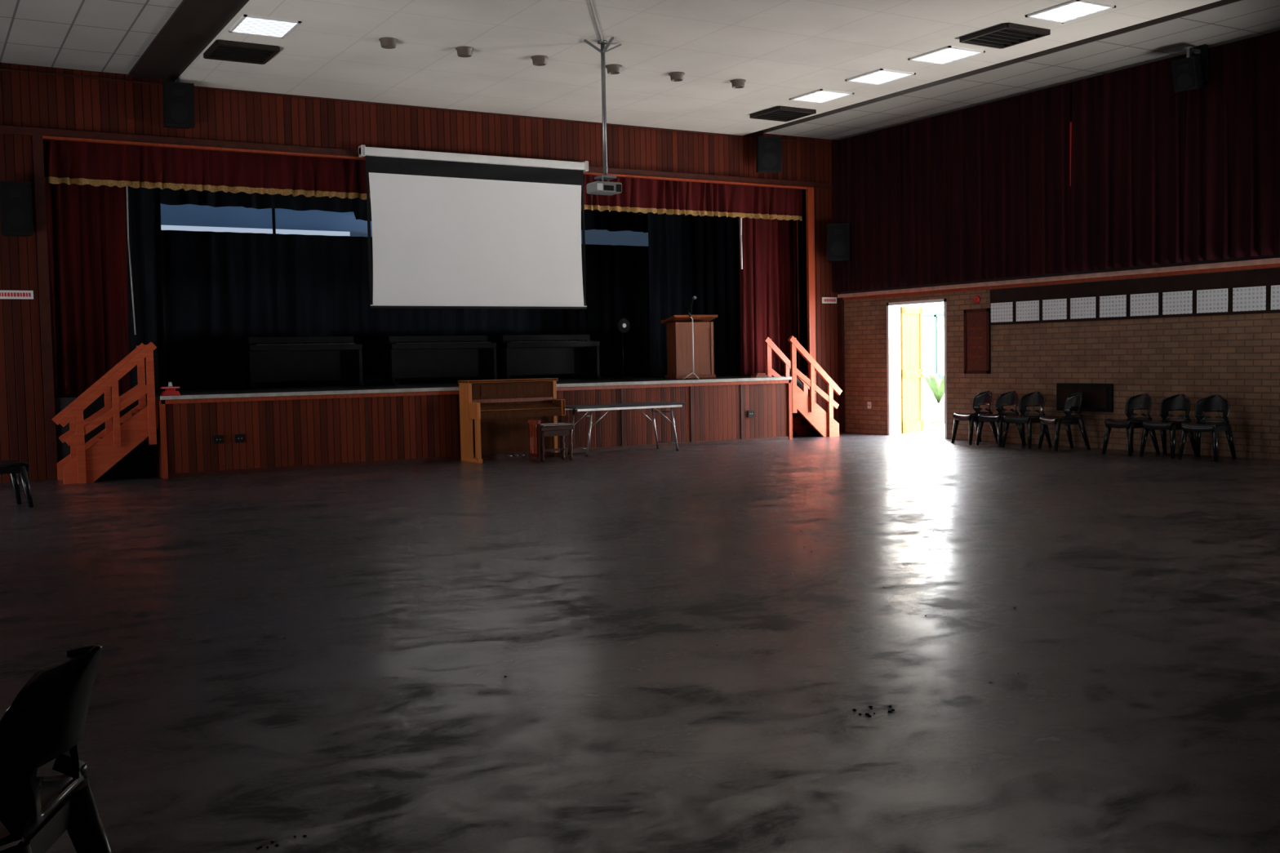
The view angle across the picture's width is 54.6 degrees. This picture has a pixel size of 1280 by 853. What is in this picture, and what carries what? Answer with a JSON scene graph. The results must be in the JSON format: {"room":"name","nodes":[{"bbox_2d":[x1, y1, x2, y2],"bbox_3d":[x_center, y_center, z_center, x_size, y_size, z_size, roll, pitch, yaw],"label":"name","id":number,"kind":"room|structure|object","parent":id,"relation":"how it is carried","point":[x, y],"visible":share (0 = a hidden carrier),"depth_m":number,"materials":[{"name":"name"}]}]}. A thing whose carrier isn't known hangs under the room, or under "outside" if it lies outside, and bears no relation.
{"room":"assembly hall","nodes":[
{"label":"assembly hall","id":0,"kind":"room"},
{"bbox_2d":[160,187,371,221],"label":"curtain","id":1,"kind":"object","parent":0,"point":[167,196],"depth_m":21.25,"materials":[{"name":"black fabric"}]},
{"bbox_2d":[180,375,634,388],"bbox_3d":[-6.004,-2.377,22.735,17.330,5.360,0.200,-3,4,-30],"label":"wall","id":2,"kind":"structure","parent":0,"point":[618,375],"depth_m":22.93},
{"bbox_2d":[160,203,648,246],"bbox_3d":[-4.189,-3.988,23.703,11.220,1.100,0.100,-3,4,-30],"label":"window","id":3,"kind":"structure","parent":2,"relation":"in","point":[187,217],"depth_m":22.35,"materials":[{"name":"blue glass"}]},
{"bbox_2d":[0,62,839,483],"bbox_3d":[-3.734,-2.194,18.651,17.080,5.360,0.250,-3,4,-30],"label":"wall","id":4,"kind":"structure","parent":0,"point":[28,100],"depth_m":17.67,"materials":[{"name":"brown wood"}]},
{"bbox_2d":[0,290,33,298],"bbox_3d":[-8.081,-1.695,15.947,0.510,0.110,0.015,-3,4,-30],"label":"wall sign","id":5,"kind":"object","parent":4,"relation":"attached to","point":[3,294],"depth_m":15.97,"materials":[{"name":"white plastic"}]},
{"bbox_2d":[0,180,33,236],"bbox_3d":[-7.925,-2.753,15.736,0.360,0.660,0.378,-3,4,-30],"label":"wall speaker","id":6,"kind":"object","parent":4,"relation":"attached to","point":[15,197],"depth_m":15.58},
{"bbox_2d":[162,80,195,128],"bbox_3d":[-6.229,-4.310,16.664,0.400,0.607,0.424,-3,4,-30],"label":"wall speaker","id":7,"kind":"object","parent":4,"relation":"attached to","point":[178,98],"depth_m":16.51},
{"bbox_2d":[0,68,833,189],"bbox_3d":[-3.700,-4.360,18.401,17.080,0.850,0.090,-3,4,-30],"label":"trim","id":8,"kind":"structure","parent":4,"relation":"attached to","point":[46,133],"depth_m":17.65,"materials":[{"name":"brown wood"}]},
{"bbox_2d":[42,138,802,221],"bbox_3d":[-2.422,-3.765,19.346,12.495,0.632,0.127,-3,4,-30],"label":"valance","id":9,"kind":"object","parent":4,"relation":"attached to","point":[67,162],"visible":0.65,"depth_m":17.77,"materials":[{"name":"red fabric"}]},
{"bbox_2d":[31,135,816,479],"bbox_3d":[-2.377,-1.814,19.447,12.730,4.460,0.330,-3,4,-30],"label":"trim","id":10,"kind":"structure","parent":4,"relation":"attached to","point":[37,144],"depth_m":16.20,"materials":[{"name":"brown wood"}]},
{"bbox_2d":[358,144,588,309],"bbox_3d":[-2.461,-2.986,19.023,3.720,2.350,0.245,-3,4,-30],"label":"projection screen","id":11,"kind":"object","parent":4,"relation":"attached to","point":[451,230],"visible":1,"depth_m":18.92,"materials":[{"name":"white fabric"}]},
{"bbox_2d":[756,136,782,173],"bbox_3d":[2.193,-4.723,21.545,0.462,0.627,0.473,-3,4,-30],"label":"wall speaker","id":12,"kind":"object","parent":4,"relation":"attached to","point":[769,148],"visible":1,"depth_m":21.41,"materials":[{"name":"black plastic"}]},
{"bbox_2d":[822,297,836,303],"bbox_3d":[3.474,-2.315,22.753,0.340,0.110,0.015,-3,4,-30],"label":"wall sign","id":13,"kind":"object","parent":4,"relation":"attached to","point":[824,300],"depth_m":22.75,"materials":[{"name":"white plastic"}]},
{"bbox_2d":[826,222,849,262],"bbox_3d":[3.541,-3.324,22.403,0.436,0.660,0.426,-3,4,-30],"label":"wall speaker","id":14,"kind":"object","parent":4,"relation":"attached to","point":[837,234],"visible":1,"depth_m":22.27,"materials":[{"name":"black plastic"}]},
{"bbox_2d":[54,373,808,476],"bbox_3d":[-3.533,-0.204,21.444,14.080,1.070,4.700,-3,4,-30],"label":"floor","id":15,"kind":"structure","parent":0,"point":[138,460],"depth_m":17.23,"materials":[{"name":"brown wood"}]},
{"bbox_2d":[43,156,130,395],"bbox_3d":[-7.611,-2.183,16.821,1.251,3.510,0.118,-3,4,-30],"label":"stage curtain","id":16,"kind":"object","parent":15,"relation":"on","point":[86,224],"visible":0.6,"depth_m":16.88,"materials":[{"name":"fabric"}]},
{"bbox_2d":[126,186,136,334],"bbox_3d":[-7.000,-2.587,17.022,0.060,2.650,0.020,-3,4,-30],"label":"cord","id":17,"kind":"object","parent":16,"relation":"hanging from","point":[126,186],"visible":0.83,"depth_m":17.03,"materials":[{"name":"red fabric"}]},
{"bbox_2d":[124,186,166,391],"bbox_3d":[-8.040,-2.387,17.936,2.174,3.810,0.151,-3,4,-30],"label":"stage curtain","id":18,"kind":"object","parent":15,"relation":"on","point":[144,203],"visible":0.1,"depth_m":18.36,"materials":[{"name":"black fabric"}]},
{"bbox_2d":[242,336,364,388],"bbox_3d":[-5.568,-1.073,20.551,1.850,0.840,0.600,-3,4,-30],"label":"digital piano","id":19,"kind":"object","parent":15,"relation":"on","point":[265,358],"visible":0.98,"depth_m":20.62,"materials":[{"name":"black plastic"}]},
{"bbox_2d":[160,230,649,387],"bbox_3d":[-3.878,-2.164,23.077,12.522,2.635,0.137,-3,4,-30],"label":"curtain","id":20,"kind":"object","parent":15,"relation":"on","point":[220,290],"visible":0.48,"depth_m":21.98,"materials":[{"name":"black fabric"}]},
{"bbox_2d":[382,334,497,384],"bbox_3d":[-3.510,-1.187,21.880,1.950,0.840,0.600,-3,4,-30],"label":"digital piano","id":21,"kind":"object","parent":15,"relation":"on","point":[403,356],"visible":0.96,"depth_m":21.93,"materials":[{"name":"black plastic"}]},
{"bbox_2d":[496,333,602,379],"bbox_3d":[-1.681,-1.282,22.957,1.900,0.840,0.600,-3,4,-30],"label":"digital piano","id":22,"kind":"object","parent":15,"relation":"on","point":[516,354],"visible":0.92,"depth_m":23.03,"materials":[{"name":"black plastic"}]},
{"bbox_2d":[614,318,631,378],"bbox_3d":[-0.320,-1.445,22.999,0.320,1.109,0.320,-3,4,-30],"label":"pedestal fan","id":23,"kind":"object","parent":15,"relation":"on","point":[622,325],"visible":1,"depth_m":22.94,"materials":[{"name":"black plastic"}]},
{"bbox_2d":[660,315,718,378],"bbox_3d":[0.873,-1.397,21.786,0.840,1.102,0.592,-2,3,-22],"label":"lectern","id":24,"kind":"object","parent":15,"relation":"on","point":[679,327],"visible":0.97,"depth_m":21.62,"materials":[{"name":"brown wood"}]},
{"bbox_2d":[690,296,696,315],"bbox_3d":[0.924,-2.093,21.737,0.100,0.377,0.187,-3,4,-30],"label":"gooseneck microphone","id":25,"kind":"object","parent":24,"relation":"on","point":[694,297],"visible":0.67,"depth_m":21.77,"materials":[{"name":"metal"}]},
{"bbox_2d":[647,212,740,376],"bbox_3d":[1.351,-2.901,23.931,2.760,3.810,0.205,-3,4,-30],"label":"stage curtain","id":26,"kind":"object","parent":15,"relation":"on","point":[690,255],"visible":0.48,"depth_m":23.78,"materials":[{"name":"black fabric"}]},
{"bbox_2d":[738,217,798,375],"bbox_3d":[2.412,-2.704,22.723,1.443,3.510,0.114,-3,4,-30],"label":"stage curtain","id":27,"kind":"object","parent":15,"relation":"on","point":[768,277],"visible":0.64,"depth_m":22.68,"materials":[{"name":"fabric"}]},
{"bbox_2d":[739,217,742,269],"bbox_3d":[1.812,-3.569,22.190,0.056,1.501,0.036,-3,4,-30],"label":"cord","id":28,"kind":"object","parent":27,"relation":"hanging from","point":[740,233],"visible":0.67,"depth_m":22.19,"materials":[{"name":"white plastic"}]},
{"bbox_2d":[581,208,648,232],"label":"curtain","id":29,"kind":"object","parent":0,"point":[611,220],"depth_m":24.76,"materials":[{"name":"black fabric"}]},
{"bbox_2d":[0,432,1279,852],"bbox_3d":[0.864,0.866,11.361,17.330,0.120,26.600,-3,4,-30],"label":"floor","id":30,"kind":"structure","parent":0,"point":[386,717],"depth_m":6.21,"materials":[{"name":"grey concrete"}]},
{"bbox_2d":[0,459,33,507],"bbox_3d":[-6.754,0.448,13.021,0.570,0.836,0.514,-4,4,-40],"label":"plastic chair","id":31,"kind":"object","parent":30,"relation":"on","point":[13,468],"visible":1,"depth_m":13.01,"materials":[{"name":"black plastic"}]},
{"bbox_2d":[0,644,111,852],"bbox_3d":[-1.486,0.914,2.783,0.570,0.836,0.514,-1,3,-7],"label":"plastic chair","id":32,"kind":"object","parent":30,"relation":"on","point":[45,722],"visible":1,"depth_m":2.69,"materials":[{"name":"black plastic"}]},
{"bbox_2d":[51,342,158,484],"bbox_3d":[-6.953,-0.198,16.126,1.205,1.778,0.810,-3,4,-30],"label":"stairs","id":33,"kind":"structure","parent":30,"relation":"on","point":[87,461],"depth_m":15.93,"materials":[{"name":"brown wood"}]},
{"bbox_2d":[151,377,792,479],"bbox_3d":[-2.029,-0.103,19.056,10.240,1.074,0.945,-3,4,-30],"label":"stage","id":34,"kind":"object","parent":30,"relation":"on","point":[304,429],"visible":0.77,"depth_m":17.70,"materials":[{"name":"orange wood"}]},
{"bbox_2d":[160,382,180,395],"bbox_3d":[-6.178,-0.497,16.322,0.240,0.176,0.180,-3,4,-30],"label":"telephone","id":35,"kind":"object","parent":34,"relation":"on","point":[170,390],"visible":1,"depth_m":16.28,"materials":[{"name":"red plastic"}]},
{"bbox_2d":[213,435,223,444],"bbox_3d":[-5.591,0.172,16.450,0.130,0.110,0.024,-3,4,-30],"label":"socket","id":36,"kind":"object","parent":34,"relation":"in","point":[217,439],"depth_m":16.44,"materials":[{"name":"black plastic"}]},
{"bbox_2d":[235,434,244,442],"bbox_3d":[-5.350,0.160,16.592,0.130,0.110,0.024,-3,4,-30],"label":"socket","id":37,"kind":"object","parent":34,"relation":"in","point":[238,437],"depth_m":16.58,"materials":[{"name":"black plastic"}]},
{"bbox_2d":[683,311,699,379],"bbox_3d":[0.903,-1.351,20.599,0.306,1.133,0.271,-3,4,-30],"label":"microphone stand","id":38,"kind":"object","parent":34,"relation":"on","point":[687,312],"visible":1,"depth_m":20.62,"materials":[{"name":"silver metal"}]},
{"bbox_2d":[751,373,768,377],"bbox_3d":[2.053,-0.879,21.288,0.260,0.070,0.160,-3,4,-30],"label":"wooden block","id":39,"kind":"object","parent":34,"relation":"on","point":[755,375],"visible":0.99,"depth_m":21.22,"materials":[{"name":"brown wood"}]},
{"bbox_2d":[457,377,567,462],"bbox_3d":[-1.859,-0.107,18.206,1.440,1.170,0.660,-3,4,-30],"label":"upright piano","id":40,"kind":"object","parent":30,"relation":"on","point":[495,415],"visible":0.98,"depth_m":18.09,"materials":[{"name":"brown wood"}]},
{"bbox_2d":[528,419,574,462],"bbox_3d":[-1.266,0.192,17.762,0.585,0.600,0.330,-3,4,-30],"label":"piano bench","id":41,"kind":"object","parent":30,"relation":"on","point":[537,431],"visible":1,"depth_m":17.64,"materials":[{"name":"brown wood"}]},
{"bbox_2d":[85,480,1153,849],"bbox_3d":[0.589,0.912,9.499,8.884,0.005,8.221,-3,4,-30],"label":"debris","id":42,"kind":"object","parent":30,"relation":"on","point":[871,707],"visible":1,"depth_m":4.99,"materials":[{"name":"brown wood"}]},
{"bbox_2d":[564,401,684,457],"bbox_3d":[-0.291,0.033,18.977,1.900,0.745,0.700,-3,4,-30],"label":"folding table","id":43,"kind":"object","parent":30,"relation":"on","point":[655,405],"visible":0.92,"depth_m":18.84,"materials":[{"name":"grey metal"}]},
{"bbox_2d":[763,335,842,436],"bbox_3d":[2.868,-0.708,21.911,1.147,1.777,0.810,-3,4,-30],"label":"stairs","id":44,"kind":"structure","parent":30,"relation":"on","point":[808,417],"depth_m":21.70,"materials":[{"name":"brown wood"}]},
{"bbox_2d":[951,390,997,444],"bbox_3d":[5.272,-0.143,19.501,0.570,0.836,0.514,-2,3,-20],"label":"plastic chair","id":45,"kind":"object","parent":30,"relation":"on","point":[984,397],"visible":0.91,"depth_m":19.55,"materials":[{"name":"black plastic"}]},
{"bbox_2d":[975,391,1026,447],"bbox_3d":[5.541,-0.123,19.047,0.570,0.836,0.514,-3,4,-28],"label":"plastic chair","id":46,"kind":"object","parent":30,"relation":"on","point":[1010,398],"visible":0.91,"depth_m":19.09,"materials":[{"name":"black plastic"}]},
{"bbox_2d":[1001,391,1052,448],"bbox_3d":[5.792,-0.102,18.582,0.570,0.836,0.514,-4,4,-37],"label":"plastic chair","id":47,"kind":"object","parent":30,"relation":"on","point":[1037,398],"visible":0.98,"depth_m":18.59,"materials":[{"name":"black plastic"}]},
{"bbox_2d":[1037,391,1090,451],"bbox_3d":[6.165,-0.078,18.030,0.570,0.836,0.514,-2,3,-11],"label":"plastic chair","id":48,"kind":"object","parent":30,"relation":"on","point":[1075,400],"visible":1,"depth_m":18.03,"materials":[{"name":"black plastic"}]},
{"bbox_2d":[1102,393,1159,456],"bbox_3d":[6.730,-0.032,16.997,0.570,0.836,0.514,-3,3,-24],"label":"plastic chair","id":49,"kind":"object","parent":30,"relation":"on","point":[1140,402],"visible":0.94,"depth_m":17.01,"materials":[{"name":"black plastic"}]},
{"bbox_2d":[1139,393,1196,458],"bbox_3d":[7.041,-0.011,16.510,0.570,0.836,0.514,-3,4,-32],"label":"plastic chair","id":50,"kind":"object","parent":30,"relation":"on","point":[1180,402],"visible":0.92,"depth_m":16.54,"materials":[{"name":"black plastic"}]},
{"bbox_2d":[1177,394,1236,461],"bbox_3d":[7.318,0.012,16.002,0.570,0.836,0.514,-4,4,-40],"label":"plastic chair","id":51,"kind":"object","parent":30,"relation":"on","point":[1217,402],"visible":1,"depth_m":16.00,"materials":[{"name":"black plastic"}]},
{"bbox_2d":[0,0,1279,140],"bbox_3d":[0.708,-4.608,11.144,17.330,0.280,26.800,-3,4,-30],"label":"ceiling","id":52,"kind":"structure","parent":0,"point":[783,50],"depth_m":15.49,"materials":[{"name":"white tile"}]},
{"bbox_2d":[203,39,279,64],"bbox_3d":[-4.850,-4.552,15.091,0.740,0.055,0.790,-3,4,-30],"label":"ceiling air vent","id":53,"kind":"object","parent":52,"relation":"in","point":[220,50],"depth_m":15.02,"materials":[{"name":"black metal"}]},
{"bbox_2d":[228,13,301,38],"bbox_3d":[-4.247,-4.523,14.031,0.620,0.020,0.750,-3,4,-30],"label":"ceiling light panel","id":54,"kind":"object","parent":52,"relation":"in","point":[251,24],"depth_m":14.00,"materials":[{"name":"white plastic"}]},
{"bbox_2d":[378,36,397,48],"bbox_3d":[-2.987,-4.551,14.728,0.220,0.090,0.220,-3,4,-30],"label":"recessed light","id":55,"kind":"object","parent":52,"relation":"attached to","point":[387,42],"depth_m":14.66,"materials":[{"name":"white metal"}]},
{"bbox_2d":[455,45,473,57],"bbox_3d":[-2.152,-4.594,15.220,0.220,0.090,0.220,-3,4,-30],"label":"recessed light","id":56,"kind":"object","parent":52,"relation":"attached to","point":[462,51],"depth_m":15.15,"materials":[{"name":"white metal"}]},
{"bbox_2d":[530,54,548,66],"bbox_3d":[-1.274,-4.640,15.737,0.220,0.090,0.220,-3,4,-30],"label":"recessed light","id":57,"kind":"object","parent":52,"relation":"attached to","point":[538,60],"depth_m":15.67,"materials":[{"name":"white metal"}]},
{"bbox_2d":[588,0,603,41],"bbox_3d":[-0.555,-4.522,12.772,2.423,0.028,3.695,-3,4,-30],"label":"conduit","id":58,"kind":"object","parent":52,"relation":"attached to","point":[590,2],"depth_m":13.98,"materials":[{"name":"grey metal"}]},
{"bbox_2d":[583,36,621,181],"bbox_3d":[-0.435,-3.813,15.037,0.381,1.695,0.381,0,3,14],"label":"mount","id":59,"kind":"object","parent":52,"relation":"hanging from","point":[605,176],"visible":0.88,"depth_m":15.01,"materials":[{"name":"metal"}]},
{"bbox_2d":[586,181,622,195],"bbox_3d":[-0.448,-2.897,15.101,0.360,0.130,0.347,-3,4,-30],"label":"ceiling projector","id":60,"kind":"object","parent":59,"relation":"attached to","point":[600,188],"visible":1,"depth_m":14.97,"materials":[{"name":"grey plastic"}]},
{"bbox_2d":[605,63,622,74],"bbox_3d":[-0.344,-4.688,16.285,0.220,0.090,0.220,-3,4,-30],"label":"recessed light","id":61,"kind":"object","parent":52,"relation":"attached to","point":[613,68],"depth_m":16.21,"materials":[{"name":"white metal"}]},
{"bbox_2d":[668,71,684,81],"bbox_3d":[0.500,-4.732,16.782,0.220,0.090,0.220,-3,4,-30],"label":"recessed light","id":62,"kind":"object","parent":52,"relation":"attached to","point":[674,76],"depth_m":16.71,"materials":[{"name":"white metal"}]},
{"bbox_2d":[730,79,746,88],"bbox_3d":[1.369,-4.777,17.294,0.220,0.090,0.220,-3,4,-30],"label":"recessed light","id":63,"kind":"object","parent":52,"relation":"attached to","point":[736,83],"depth_m":17.23,"materials":[{"name":"white metal"}]},
{"bbox_2d":[749,105,816,121],"bbox_3d":[2.255,-4.939,19.601,0.740,0.055,0.790,-3,4,-30],"label":"ceiling air vent","id":64,"kind":"object","parent":52,"relation":"in","point":[781,113],"depth_m":19.53,"materials":[{"name":"black metal"}]},
{"bbox_2d":[789,88,853,103],"bbox_3d":[2.693,-4.899,18.408,0.620,0.020,0.750,-3,4,-30],"label":"ceiling light panel","id":65,"kind":"object","parent":52,"relation":"in","point":[820,95],"depth_m":18.39,"materials":[{"name":"white plastic"}]},
{"bbox_2d":[832,124,903,292],"bbox_3d":[4.023,-3.796,21.903,0.102,2.740,1.864,-3,4,-30],"label":"window curtain","id":66,"kind":"object","parent":52,"relation":"hanging from","point":[868,167],"visible":0.98,"depth_m":21.84,"materials":[{"name":"red fabric"}]},
{"bbox_2d":[844,68,915,84],"bbox_3d":[3.329,-4.844,17.194,0.620,0.020,0.750,-3,4,-30],"label":"ceiling light panel","id":67,"kind":"object","parent":52,"relation":"in","point":[881,76],"depth_m":17.17,"materials":[{"name":"white plastic"}]},
{"bbox_2d":[902,104,986,286],"bbox_3d":[4.964,-3.726,20.314,0.095,2.740,1.861,-3,4,-30],"label":"window curtain","id":68,"kind":"object","parent":52,"relation":"hanging from","point":[944,214],"visible":1,"depth_m":20.28,"materials":[{"name":"red fabric"}]},
{"bbox_2d":[907,45,985,64],"bbox_3d":[3.954,-4.791,16.020,0.620,0.020,0.750,-3,4,-30],"label":"ceiling light panel","id":69,"kind":"object","parent":52,"relation":"in","point":[949,54],"depth_m":16.00,"materials":[{"name":"white plastic"}]},
{"bbox_2d":[959,22,1050,48],"bbox_3d":[4.411,-4.726,15.014,0.740,0.055,0.790,-3,4,-30],"label":"ceiling air vent","id":70,"kind":"object","parent":52,"relation":"in","point":[1004,35],"depth_m":14.97,"materials":[{"name":"black metal"}]},
{"bbox_2d":[984,83,1071,279],"bbox_3d":[5.851,-3.660,18.803,0.096,2.740,1.654,-3,4,-30],"label":"window curtain","id":71,"kind":"object","parent":52,"relation":"hanging from","point":[1028,135],"visible":1,"depth_m":18.77,"materials":[{"name":"red fabric"}]},
{"bbox_2d":[1025,0,1115,23],"bbox_3d":[4.868,-4.699,14.042,0.620,0.020,0.750,-3,4,-30],"label":"ceiling light panel","id":72,"kind":"object","parent":52,"relation":"in","point":[1073,10],"depth_m":14.02,"materials":[{"name":"white plastic"}]},
{"bbox_2d":[1071,53,1186,271],"bbox_3d":[6.764,-3.592,17.269,0.097,2.740,1.880,-3,4,-30],"label":"window curtain","id":73,"kind":"object","parent":52,"relation":"hanging from","point":[1128,134],"visible":0.96,"depth_m":17.23,"materials":[{"name":"red fabric"}]},
{"bbox_2d":[1171,44,1208,92],"bbox_3d":[7.120,-4.633,16.015,0.449,0.596,0.315,-3,4,-30],"label":"wall speaker","id":74,"kind":"object","parent":52,"relation":"hanging from","point":[1188,73],"visible":1,"depth_m":15.97,"materials":[{"name":"black plastic"}]},
{"bbox_2d":[1183,30,1279,262],"bbox_3d":[7.802,-3.515,15.522,0.095,2.740,2.207,-3,4,-30],"label":"window curtain","id":75,"kind":"object","parent":52,"relation":"hanging from","point":[1232,177],"visible":0.99,"depth_m":15.84,"materials":[{"name":"red fabric"}]},
{"bbox_2d":[747,410,754,417],"bbox_3d":[1.863,-0.215,20.841,0.130,0.110,0.024,-3,4,-30],"label":"socket","id":76,"kind":"object","parent":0,"point":[750,413],"depth_m":20.83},
{"bbox_2d":[838,31,1279,460],"bbox_3d":[9.357,-2.162,13.518,0.250,5.360,21.900,-3,4,-30],"label":"wall","id":77,"kind":"structure","parent":0,"point":[1235,357],"depth_m":17.92,"materials":[{"name":"beige brick"}]},
{"bbox_2d":[837,297,845,432],"bbox_3d":[3.713,-1.130,22.886,0.060,2.480,0.120,-3,4,-30],"label":"trim","id":78,"kind":"structure","parent":77,"relation":"attached to","point":[841,352],"depth_m":22.85,"materials":[{"name":"brown wood"}]},
{"bbox_2d":[866,401,871,408],"bbox_3d":[4.122,-0.384,22.300,0.014,0.120,0.100,-3,4,-30],"label":"wall socket","id":79,"kind":"object","parent":77,"relation":"attached to","point":[868,402],"visible":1,"depth_m":22.30,"materials":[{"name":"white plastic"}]},
{"bbox_2d":[900,306,924,434],"bbox_3d":[4.898,-1.011,22.223,0.110,2.250,0.740,2,4,41],"label":"door","id":80,"kind":"structure","parent":77,"relation":"in","point":[912,372],"depth_m":22.21,"materials":[{"name":"yellow paint"}]},
{"bbox_2d":[886,298,946,439],"bbox_3d":[4.837,-0.989,21.296,0.270,2.330,1.450,-3,4,-30],"label":"trim","id":81,"kind":"structure","parent":77,"relation":"attached to","point":[893,308],"depth_m":21.84,"materials":[{"name":"white paint"}]},
{"bbox_2d":[973,295,980,302],"bbox_3d":[5.404,-2.041,19.928,0.063,0.120,0.120,-3,4,-30],"label":"bell","id":82,"kind":"object","parent":77,"relation":"attached to","point":[976,299],"visible":1,"depth_m":19.90,"materials":[{"name":"red metal"}]},
{"bbox_2d":[963,307,991,373],"bbox_3d":[5.425,-1.372,19.970,0.043,1.040,0.540,-3,4,-30],"label":"board","id":83,"kind":"object","parent":77,"relation":"attached to","point":[977,347],"visible":1,"depth_m":19.95,"materials":[{"name":"brown wood"}]},
{"bbox_2d":[837,257,1279,300],"bbox_3d":[9.232,-1.963,13.452,0.050,0.115,21.900,-3,4,-30],"label":"trim","id":84,"kind":"structure","parent":77,"relation":"attached to","point":[1272,262],"depth_m":18.14,"materials":[{"name":"orange wood"}]},
{"bbox_2d":[1070,121,1071,186],"bbox_3d":[5.474,-4.275,19.644,0.025,1.450,4.250,-3,4,-30],"label":"window","id":85,"kind":"structure","parent":77,"relation":"in","point":[1070,122],"depth_m":18.22,"materials":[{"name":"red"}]},
{"bbox_2d":[1056,382,1113,412],"bbox_3d":[6.497,-0.427,18.180,0.098,0.410,0.980,-3,4,-30],"label":"wall panel","id":86,"kind":"object","parent":77,"relation":"attached to","point":[1099,397],"depth_m":18.05,"materials":[{"name":"black plastic"}]},
{"bbox_2d":[990,267,1279,324],"bbox_3d":[7.777,-1.726,15.968,0.020,0.560,8.690,-3,4,-30],"label":"pinboard","id":87,"kind":"object","parent":77,"relation":"attached to","point":[1268,277],"visible":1,"depth_m":17.21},
{"bbox_2d":[991,302,1013,322],"bbox_3d":[5.682,-1.794,19.493,0.005,0.305,0.450,-3,4,-30],"label":"poster","id":88,"kind":"object","parent":87,"relation":"attached to","point":[1000,312],"visible":1,"depth_m":19.48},
{"bbox_2d":[1016,300,1039,321],"bbox_3d":[5.948,-1.774,19.044,0.005,0.305,0.450,-3,4,-30],"label":"poster","id":89,"kind":"object","parent":87,"relation":"attached to","point":[1025,310],"visible":1,"depth_m":19.03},
{"bbox_2d":[1042,298,1066,319],"bbox_3d":[6.213,-1.754,18.595,0.005,0.305,0.450,-3,4,-30],"label":"poster","id":90,"kind":"object","parent":87,"relation":"attached to","point":[1052,309],"visible":1,"depth_m":18.59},
{"bbox_2d":[1070,296,1095,319],"bbox_3d":[6.479,-1.734,18.146,0.005,0.305,0.450,-3,4,-30],"label":"poster","id":91,"kind":"object","parent":87,"relation":"attached to","point":[1083,307],"visible":1,"depth_m":18.14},
{"bbox_2d":[1099,294,1126,317],"bbox_3d":[6.744,-1.715,17.697,0.005,0.305,0.450,-3,4,-30],"label":"poster","id":92,"kind":"object","parent":87,"relation":"attached to","point":[1110,306],"visible":1,"depth_m":17.69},
{"bbox_2d":[1130,293,1158,315],"bbox_3d":[7.010,-1.695,17.248,0.005,0.305,0.450,-3,4,-30],"label":"poster","id":93,"kind":"object","parent":87,"relation":"attached to","point":[1141,304],"visible":1,"depth_m":17.24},
{"bbox_2d":[1162,290,1191,315],"bbox_3d":[7.275,-1.675,16.799,0.005,0.305,0.450,-3,4,-30],"label":"poster","id":94,"kind":"object","parent":87,"relation":"attached to","point":[1174,302],"visible":1,"depth_m":16.80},
{"bbox_2d":[1196,288,1227,313],"bbox_3d":[7.541,-1.655,16.350,0.005,0.305,0.450,-3,4,-30],"label":"poster","id":95,"kind":"object","parent":87,"relation":"attached to","point":[1212,300],"visible":1,"depth_m":16.34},
{"bbox_2d":[1232,285,1266,311],"bbox_3d":[7.806,-1.636,15.901,0.005,0.305,0.450,-3,4,-30],"label":"poster","id":96,"kind":"object","parent":87,"relation":"attached to","point":[1251,298],"visible":1,"depth_m":15.90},
{"bbox_2d":[1271,284,1279,310],"bbox_3d":[8.072,-1.616,15.452,0.005,0.305,0.450,-3,4,-30],"label":"poster","id":97,"kind":"object","parent":87,"relation":"attached to","point":[1275,290],"visible":1,"depth_m":15.59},
{"label":"outside","id":98,"kind":"structure","parent":0,"visible":0},
{"bbox_2d":[902,412,944,437],"bbox_3d":[17.008,-0.490,30.380,29.870,0.100,55.000,-3,4,-30],"label":"ground","id":99,"kind":"structure","parent":98,"point":[930,429],"depth_m":23.51,"materials":[{"name":"white concrete"}]},
{"bbox_2d":[900,302,944,412],"bbox_3d":[8.545,-1.970,28.218,1.100,3.420,25.000,-3,4,-30],"label":"building","id":100,"kind":"structure","parent":99,"relation":"on","point":[933,335],"depth_m":30.09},
{"bbox_2d":[923,373,944,423],"bbox_3d":[6.091,-0.572,25.540,1.218,1.020,1.335,0,3,11],"label":"potted palm","id":101,"kind":"object","parent":99,"relation":"on","point":[935,410],"visible":0.6,"depth_m":25.45,"materials":[{"name":"ceramic"}]}
]}

